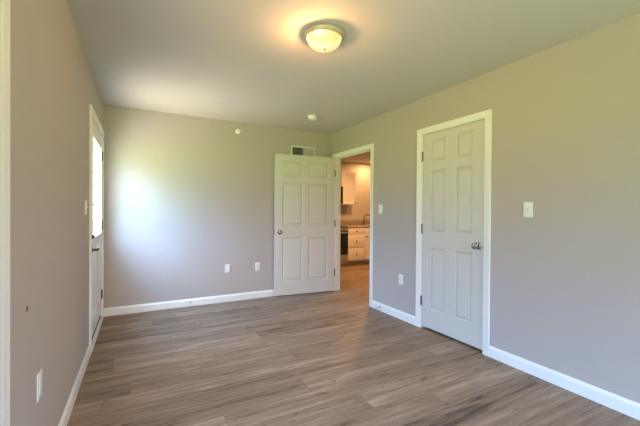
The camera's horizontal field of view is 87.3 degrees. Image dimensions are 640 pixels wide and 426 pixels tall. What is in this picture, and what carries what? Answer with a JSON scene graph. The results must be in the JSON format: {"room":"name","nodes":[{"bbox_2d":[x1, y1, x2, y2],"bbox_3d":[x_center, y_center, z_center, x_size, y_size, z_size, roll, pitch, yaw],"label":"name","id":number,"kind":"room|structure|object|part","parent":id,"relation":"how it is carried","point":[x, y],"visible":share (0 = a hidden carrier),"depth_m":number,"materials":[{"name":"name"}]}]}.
{"room":"empty bedroom","nodes":[
{"label":"empty bedroom","id":0,"kind":"room"},
{"bbox_2d":[10,0,102,425],"bbox_3d":[-0.931,0.007,0.767,0.160,2.440,7.152,0,0,-28],"label":"wall","id":1,"kind":"structure","parent":0,"point":[53,86],"depth_m":1.54,"materials":[{"name":"beige paint"}]},
{"bbox_2d":[0,0,9,425],"bbox_3d":[-0.897,0.148,0.722,0.178,2.159,0.674,0,0,-28],"label":"door frame","id":2,"kind":"structure","parent":1,"relation":"attached to","point":[4,4],"depth_m":1.02,"materials":[{"name":"white paint"}]},
{"bbox_2d":[37,368,41,402],"bbox_3d":[-1.192,0.732,1.428,0.009,0.116,0.072,0,0,-28],"label":"wall outlet","id":3,"kind":"object","parent":1,"relation":"attached to","point":[39,375],"visible":1,"depth_m":1.42,"materials":[{"name":"white plastic"}]},
{"bbox_2d":[58,344,90,425],"bbox_3d":[-1.474,1.167,1.955,0.013,0.095,2.025,0,0,-28],"label":"baseboard","id":4,"kind":"structure","parent":1,"relation":"attached to","point":[67,411],"depth_m":2.17,"materials":[{"name":"white paint"}]},
{"bbox_2d":[85,200,87,214],"bbox_3d":[-1.834,-0.043,2.636,0.018,0.116,0.072,0,0,-28],"label":"light switch","id":5,"kind":"object","parent":1,"relation":"attached to","point":[86,206],"visible":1,"depth_m":2.63,"materials":[{"name":"white plastic"}]},
{"bbox_2d":[89,104,103,353],"bbox_3d":[-2.279,0.138,3.296,0.179,2.121,1.118,0,0,-28],"label":"door frame","id":6,"kind":"structure","parent":1,"relation":"attached to","point":[92,115],"depth_m":2.85,"materials":[{"name":"white paint"}]},
{"bbox_2d":[92,119,102,337],"bbox_3d":[-2.221,0.154,3.336,0.116,2.017,0.995,0,0,-28],"label":"door","id":7,"kind":"structure","parent":1,"relation":"in","point":[97,154],"depth_m":3.42,"materials":[{"name":"white metal"}]},
{"bbox_3d":[-2.242,-0.235,3.323,0.008,0.935,0.738,0,0,-28],"label":"glass pane","id":8,"kind":"part","parent":7,"relation":"part of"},
{"bbox_3d":[-2.242,-0.235,3.323,0.064,0.979,0.782,0,0,-28],"label":"glazing frame","id":9,"kind":"part","parent":7,"relation":"part of","materials":[{"name":"white metal"}]},
{"bbox_2d":[103,104,330,307],"bbox_3d":[-1.196,-0.023,4.619,3.019,2.440,0.115,0,0,-28],"label":"wall","id":10,"kind":"structure","parent":0,"point":[186,198],"depth_m":4.28,"materials":[{"name":"beige paint"}]},
{"bbox_2d":[104,289,273,316],"bbox_3d":[-1.168,1.150,4.574,3.006,0.095,0.013,0,0,-28],"label":"baseboard","id":11,"kind":"structure","parent":10,"relation":"attached to","point":[120,310],"depth_m":4.27,"materials":[{"name":"white paint"}]},
{"bbox_2d":[225,264,229,272],"bbox_3d":[-1.248,0.750,4.529,0.072,0.116,0.008,0,0,-28],"label":"blank wall plate","id":12,"kind":"object","parent":10,"relation":"attached to","point":[227,266],"visible":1,"depth_m":4.53,"materials":[{"name":"white plastic"}]},
{"bbox_2d":[255,262,259,270],"bbox_3d":[-0.879,0.754,4.727,0.072,0.116,0.009,0,0,-28],"label":"wall outlet","id":13,"kind":"object","parent":10,"relation":"attached to","point":[257,264],"visible":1,"depth_m":4.72,"materials":[{"name":"white plastic"}]},
{"bbox_2d":[291,145,314,155],"bbox_3d":[-0.252,-0.904,5.043,0.400,0.190,0.012,0,0,-28],"label":"air vent","id":14,"kind":"object","parent":10,"relation":"in","point":[295,150],"visible":0.54,"depth_m":5.04,"materials":[{"name":"white metal"}]},
{"bbox_2d":[66,0,639,163],"bbox_3d":[1.508,-1.265,3.410,6.952,0.100,9.525,0,0,-28],"label":"ceiling","id":15,"kind":"structure","parent":0,"point":[243,61],"depth_m":2.49,"materials":[{"name":"paint"}]},
{"bbox_2d":[308,115,316,120],"bbox_3d":[-0.096,-1.207,4.260,0.122,0.051,0.122,0,0,-28],"label":"smoke detector","id":16,"kind":"object","parent":15,"relation":"attached to","point":[310,117],"visible":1,"depth_m":4.22,"materials":[{"name":"white plastic"}]},
{"bbox_2d":[304,23,344,52],"bbox_3d":[0.028,-1.159,2.279,0.276,0.117,0.276,0,0,-28],"label":"ceiling lamp","id":17,"kind":"object","parent":15,"relation":"attached to","point":[322,37],"visible":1,"depth_m":2.20,"materials":[{"name":"white glass"}]},
{"bbox_2d":[67,263,639,425],"bbox_3d":[1.490,1.275,3.428,6.952,0.100,9.525,0,0,-28],"label":"floor","id":18,"kind":"structure","parent":0,"point":[326,358],"depth_m":2.53,"materials":[{"name":"grey plastic"}]},
{"bbox_2d":[340,226,347,265],"bbox_3d":[0.156,0.741,7.584,0.758,0.888,0.691,0,0,-28],"label":"range","id":19,"kind":"object","parent":18,"relation":"on","point":[344,229],"visible":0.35,"depth_m":7.46,"materials":[{"name":"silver metal"}]},
{"bbox_3d":[0.284,1.023,7.343,0.749,0.180,0.029,0,0,-28],"label":"storage drawer","id":20,"kind":"part","parent":19,"relation":"part of","materials":[{"name":"silver metal"}]},
{"bbox_3d":[0.288,0.664,7.339,0.749,0.517,0.034,0,0,-28],"label":"oven door","id":21,"kind":"part","parent":19,"relation":"part of","materials":[{"name":"black glass"}]},
{"bbox_2d":[345,228,363,264],"bbox_3d":[0.684,0.762,7.890,0.453,0.849,0.657,0,0,-28],"label":"base cabinet","id":22,"kind":"object","parent":18,"relation":"on","point":[355,254],"visible":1,"depth_m":7.63,"materials":[{"name":"white paint"}]},
{"bbox_3d":[0.820,0.934,7.637,0.440,0.280,0.019,0,0,-28],"label":"drawer","id":23,"kind":"part","parent":22,"relation":"part of","materials":[{"name":"white paint"}]},
{"bbox_3d":[0.823,0.637,7.635,0.440,0.295,0.019,0,0,-28],"label":"drawer","id":24,"kind":"part","parent":22,"relation":"part of","materials":[{"name":"white paint"}]},
{"bbox_3d":[0.824,0.412,7.633,0.440,0.131,0.019,0,0,-28],"label":"drawer","id":25,"kind":"part","parent":22,"relation":"part of","materials":[{"name":"white paint"}]},
{"bbox_2d":[362,228,369,263],"bbox_3d":[1.287,0.764,8.214,0.914,0.849,0.657,0,0,-28],"label":"base cabinet","id":26,"kind":"object","parent":18,"relation":"on","point":[366,260],"visible":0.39,"depth_m":7.79,"materials":[{"name":"white paint"}]},
{"bbox_2d":[341,220,369,227],"bbox_3d":[1.086,0.256,8.113,1.367,0.165,0.640,0,0,-28],"label":"countertop","id":27,"kind":"structure","parent":26,"relation":"on","point":[350,223],"depth_m":8.23,"materials":[{"name":"stone"}]},
{"bbox_3d":[1.223,0.783,7.852,0.450,0.585,0.019,0,0,-28],"label":"cabinet door","id":28,"kind":"part","parent":26,"relation":"part of","materials":[{"name":"white paint"}]},
{"bbox_2d":[341,161,369,219],"bbox_3d":[0.673,-0.036,8.316,3.773,2.440,0.115,0,0,-28],"label":"wall","id":29,"kind":"structure","parent":0,"point":[358,211],"depth_m":8.42,"materials":[{"name":"beige paint"}]},
{"bbox_2d":[341,187,342,204],"bbox_3d":[0.108,-0.401,7.680,0.757,0.420,0.464,0,0,-28],"label":"microwave","id":30,"kind":"object","parent":29,"relation":"attached to","point":[341,187],"visible":0.17,"depth_m":7.68,"materials":[{"name":"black metal"}]},
{"bbox_2d":[341,171,355,204],"bbox_3d":[0.609,-0.582,8.001,0.417,0.775,0.369,0,0,-28],"label":"upper cabinet","id":31,"kind":"object","parent":29,"relation":"attached to","point":[348,179],"visible":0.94,"depth_m":7.87,"materials":[{"name":"white paint"}]},
{"bbox_2d":[341,220,369,224],"bbox_3d":[0.939,0.234,8.385,1.367,0.127,0.020,0,0,-28],"label":"backsplash","id":32,"kind":"structure","parent":29,"relation":"attached to","point":[343,222],"depth_m":8.33,"materials":[{"name":"stone"}]},
{"bbox_2d":[331,13,639,403],"bbox_3d":[1.850,0.015,2.261,0.115,2.440,7.152,0,0,-28],"label":"wall","id":33,"kind":"structure","parent":0,"point":[565,277],"depth_m":2.42,"materials":[{"name":"beige paint"}]},
{"bbox_2d":[332,143,373,306],"bbox_3d":[0.480,0.154,4.792,0.132,2.107,1.038,0,0,-28],"label":"door frame","id":34,"kind":"structure","parent":33,"relation":"attached to","point":[370,147],"depth_m":5.17,"materials":[{"name":"white paint"}]},
{"bbox_2d":[274,153,335,295],"bbox_3d":[-0.210,0.171,4.978,0.964,2.037,0.170,0,0,-23],"label":"door","id":35,"kind":"structure","parent":34,"relation":"attached to","point":[304,186],"depth_m":4.94,"materials":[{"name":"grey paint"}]},
{"bbox_2d":[379,204,382,213],"bbox_3d":[0.749,-0.048,4.170,0.018,0.116,0.072,0,0,-28],"label":"light switch","id":36,"kind":"object","parent":33,"relation":"attached to","point":[380,205],"visible":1,"depth_m":4.17,"materials":[{"name":"white plastic"}]},
{"bbox_2d":[372,300,414,324],"bbox_3d":[0.856,1.169,3.969,0.013,0.095,0.767,0,0,-28],"label":"baseboard","id":37,"kind":"structure","parent":33,"relation":"attached to","point":[406,317],"depth_m":3.92,"materials":[{"name":"white paint"}]},
{"bbox_2d":[399,274,402,284],"bbox_3d":[0.927,0.762,3.844,0.009,0.116,0.072,0,0,-28],"label":"wall outlet","id":38,"kind":"object","parent":33,"relation":"attached to","point":[400,275],"visible":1,"depth_m":3.84,"materials":[{"name":"white plastic"}]},
{"bbox_2d":[420,119,484,349],"bbox_3d":[1.269,0.189,3.261,0.170,2.015,0.744,0,0,-28],"label":"door","id":39,"kind":"structure","parent":33,"relation":"in","point":[452,226],"depth_m":3.20,"materials":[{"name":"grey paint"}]},
{"bbox_3d":[1.373,0.291,2.958,0.068,0.066,0.066,0,0,-28],"label":"knob","id":40,"kind":"part","parent":39,"relation":"part of","materials":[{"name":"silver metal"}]},
{"bbox_2d":[415,109,491,356],"bbox_3d":[1.298,0.167,3.268,0.132,2.114,0.862,0,0,-28],"label":"door frame","id":41,"kind":"structure","parent":33,"relation":"attached to","point":[487,114],"depth_m":2.91,"materials":[{"name":"white paint"}]},
{"bbox_2d":[523,202,532,216],"bbox_3d":[1.601,-0.026,2.584,0.018,0.116,0.072,0,0,-28],"label":"light switch","id":42,"kind":"object","parent":33,"relation":"attached to","point":[527,206],"visible":1,"depth_m":2.58,"materials":[{"name":"white plastic"}]},
{"bbox_2d":[489,346,639,420],"bbox_3d":[2.425,1.201,1.048,0.013,0.095,4.129,0,0,-28],"label":"baseboard","id":43,"kind":"structure","parent":33,"relation":"attached to","point":[628,407],"depth_m":2.32,"materials":[{"name":"white paint"}]}
]}

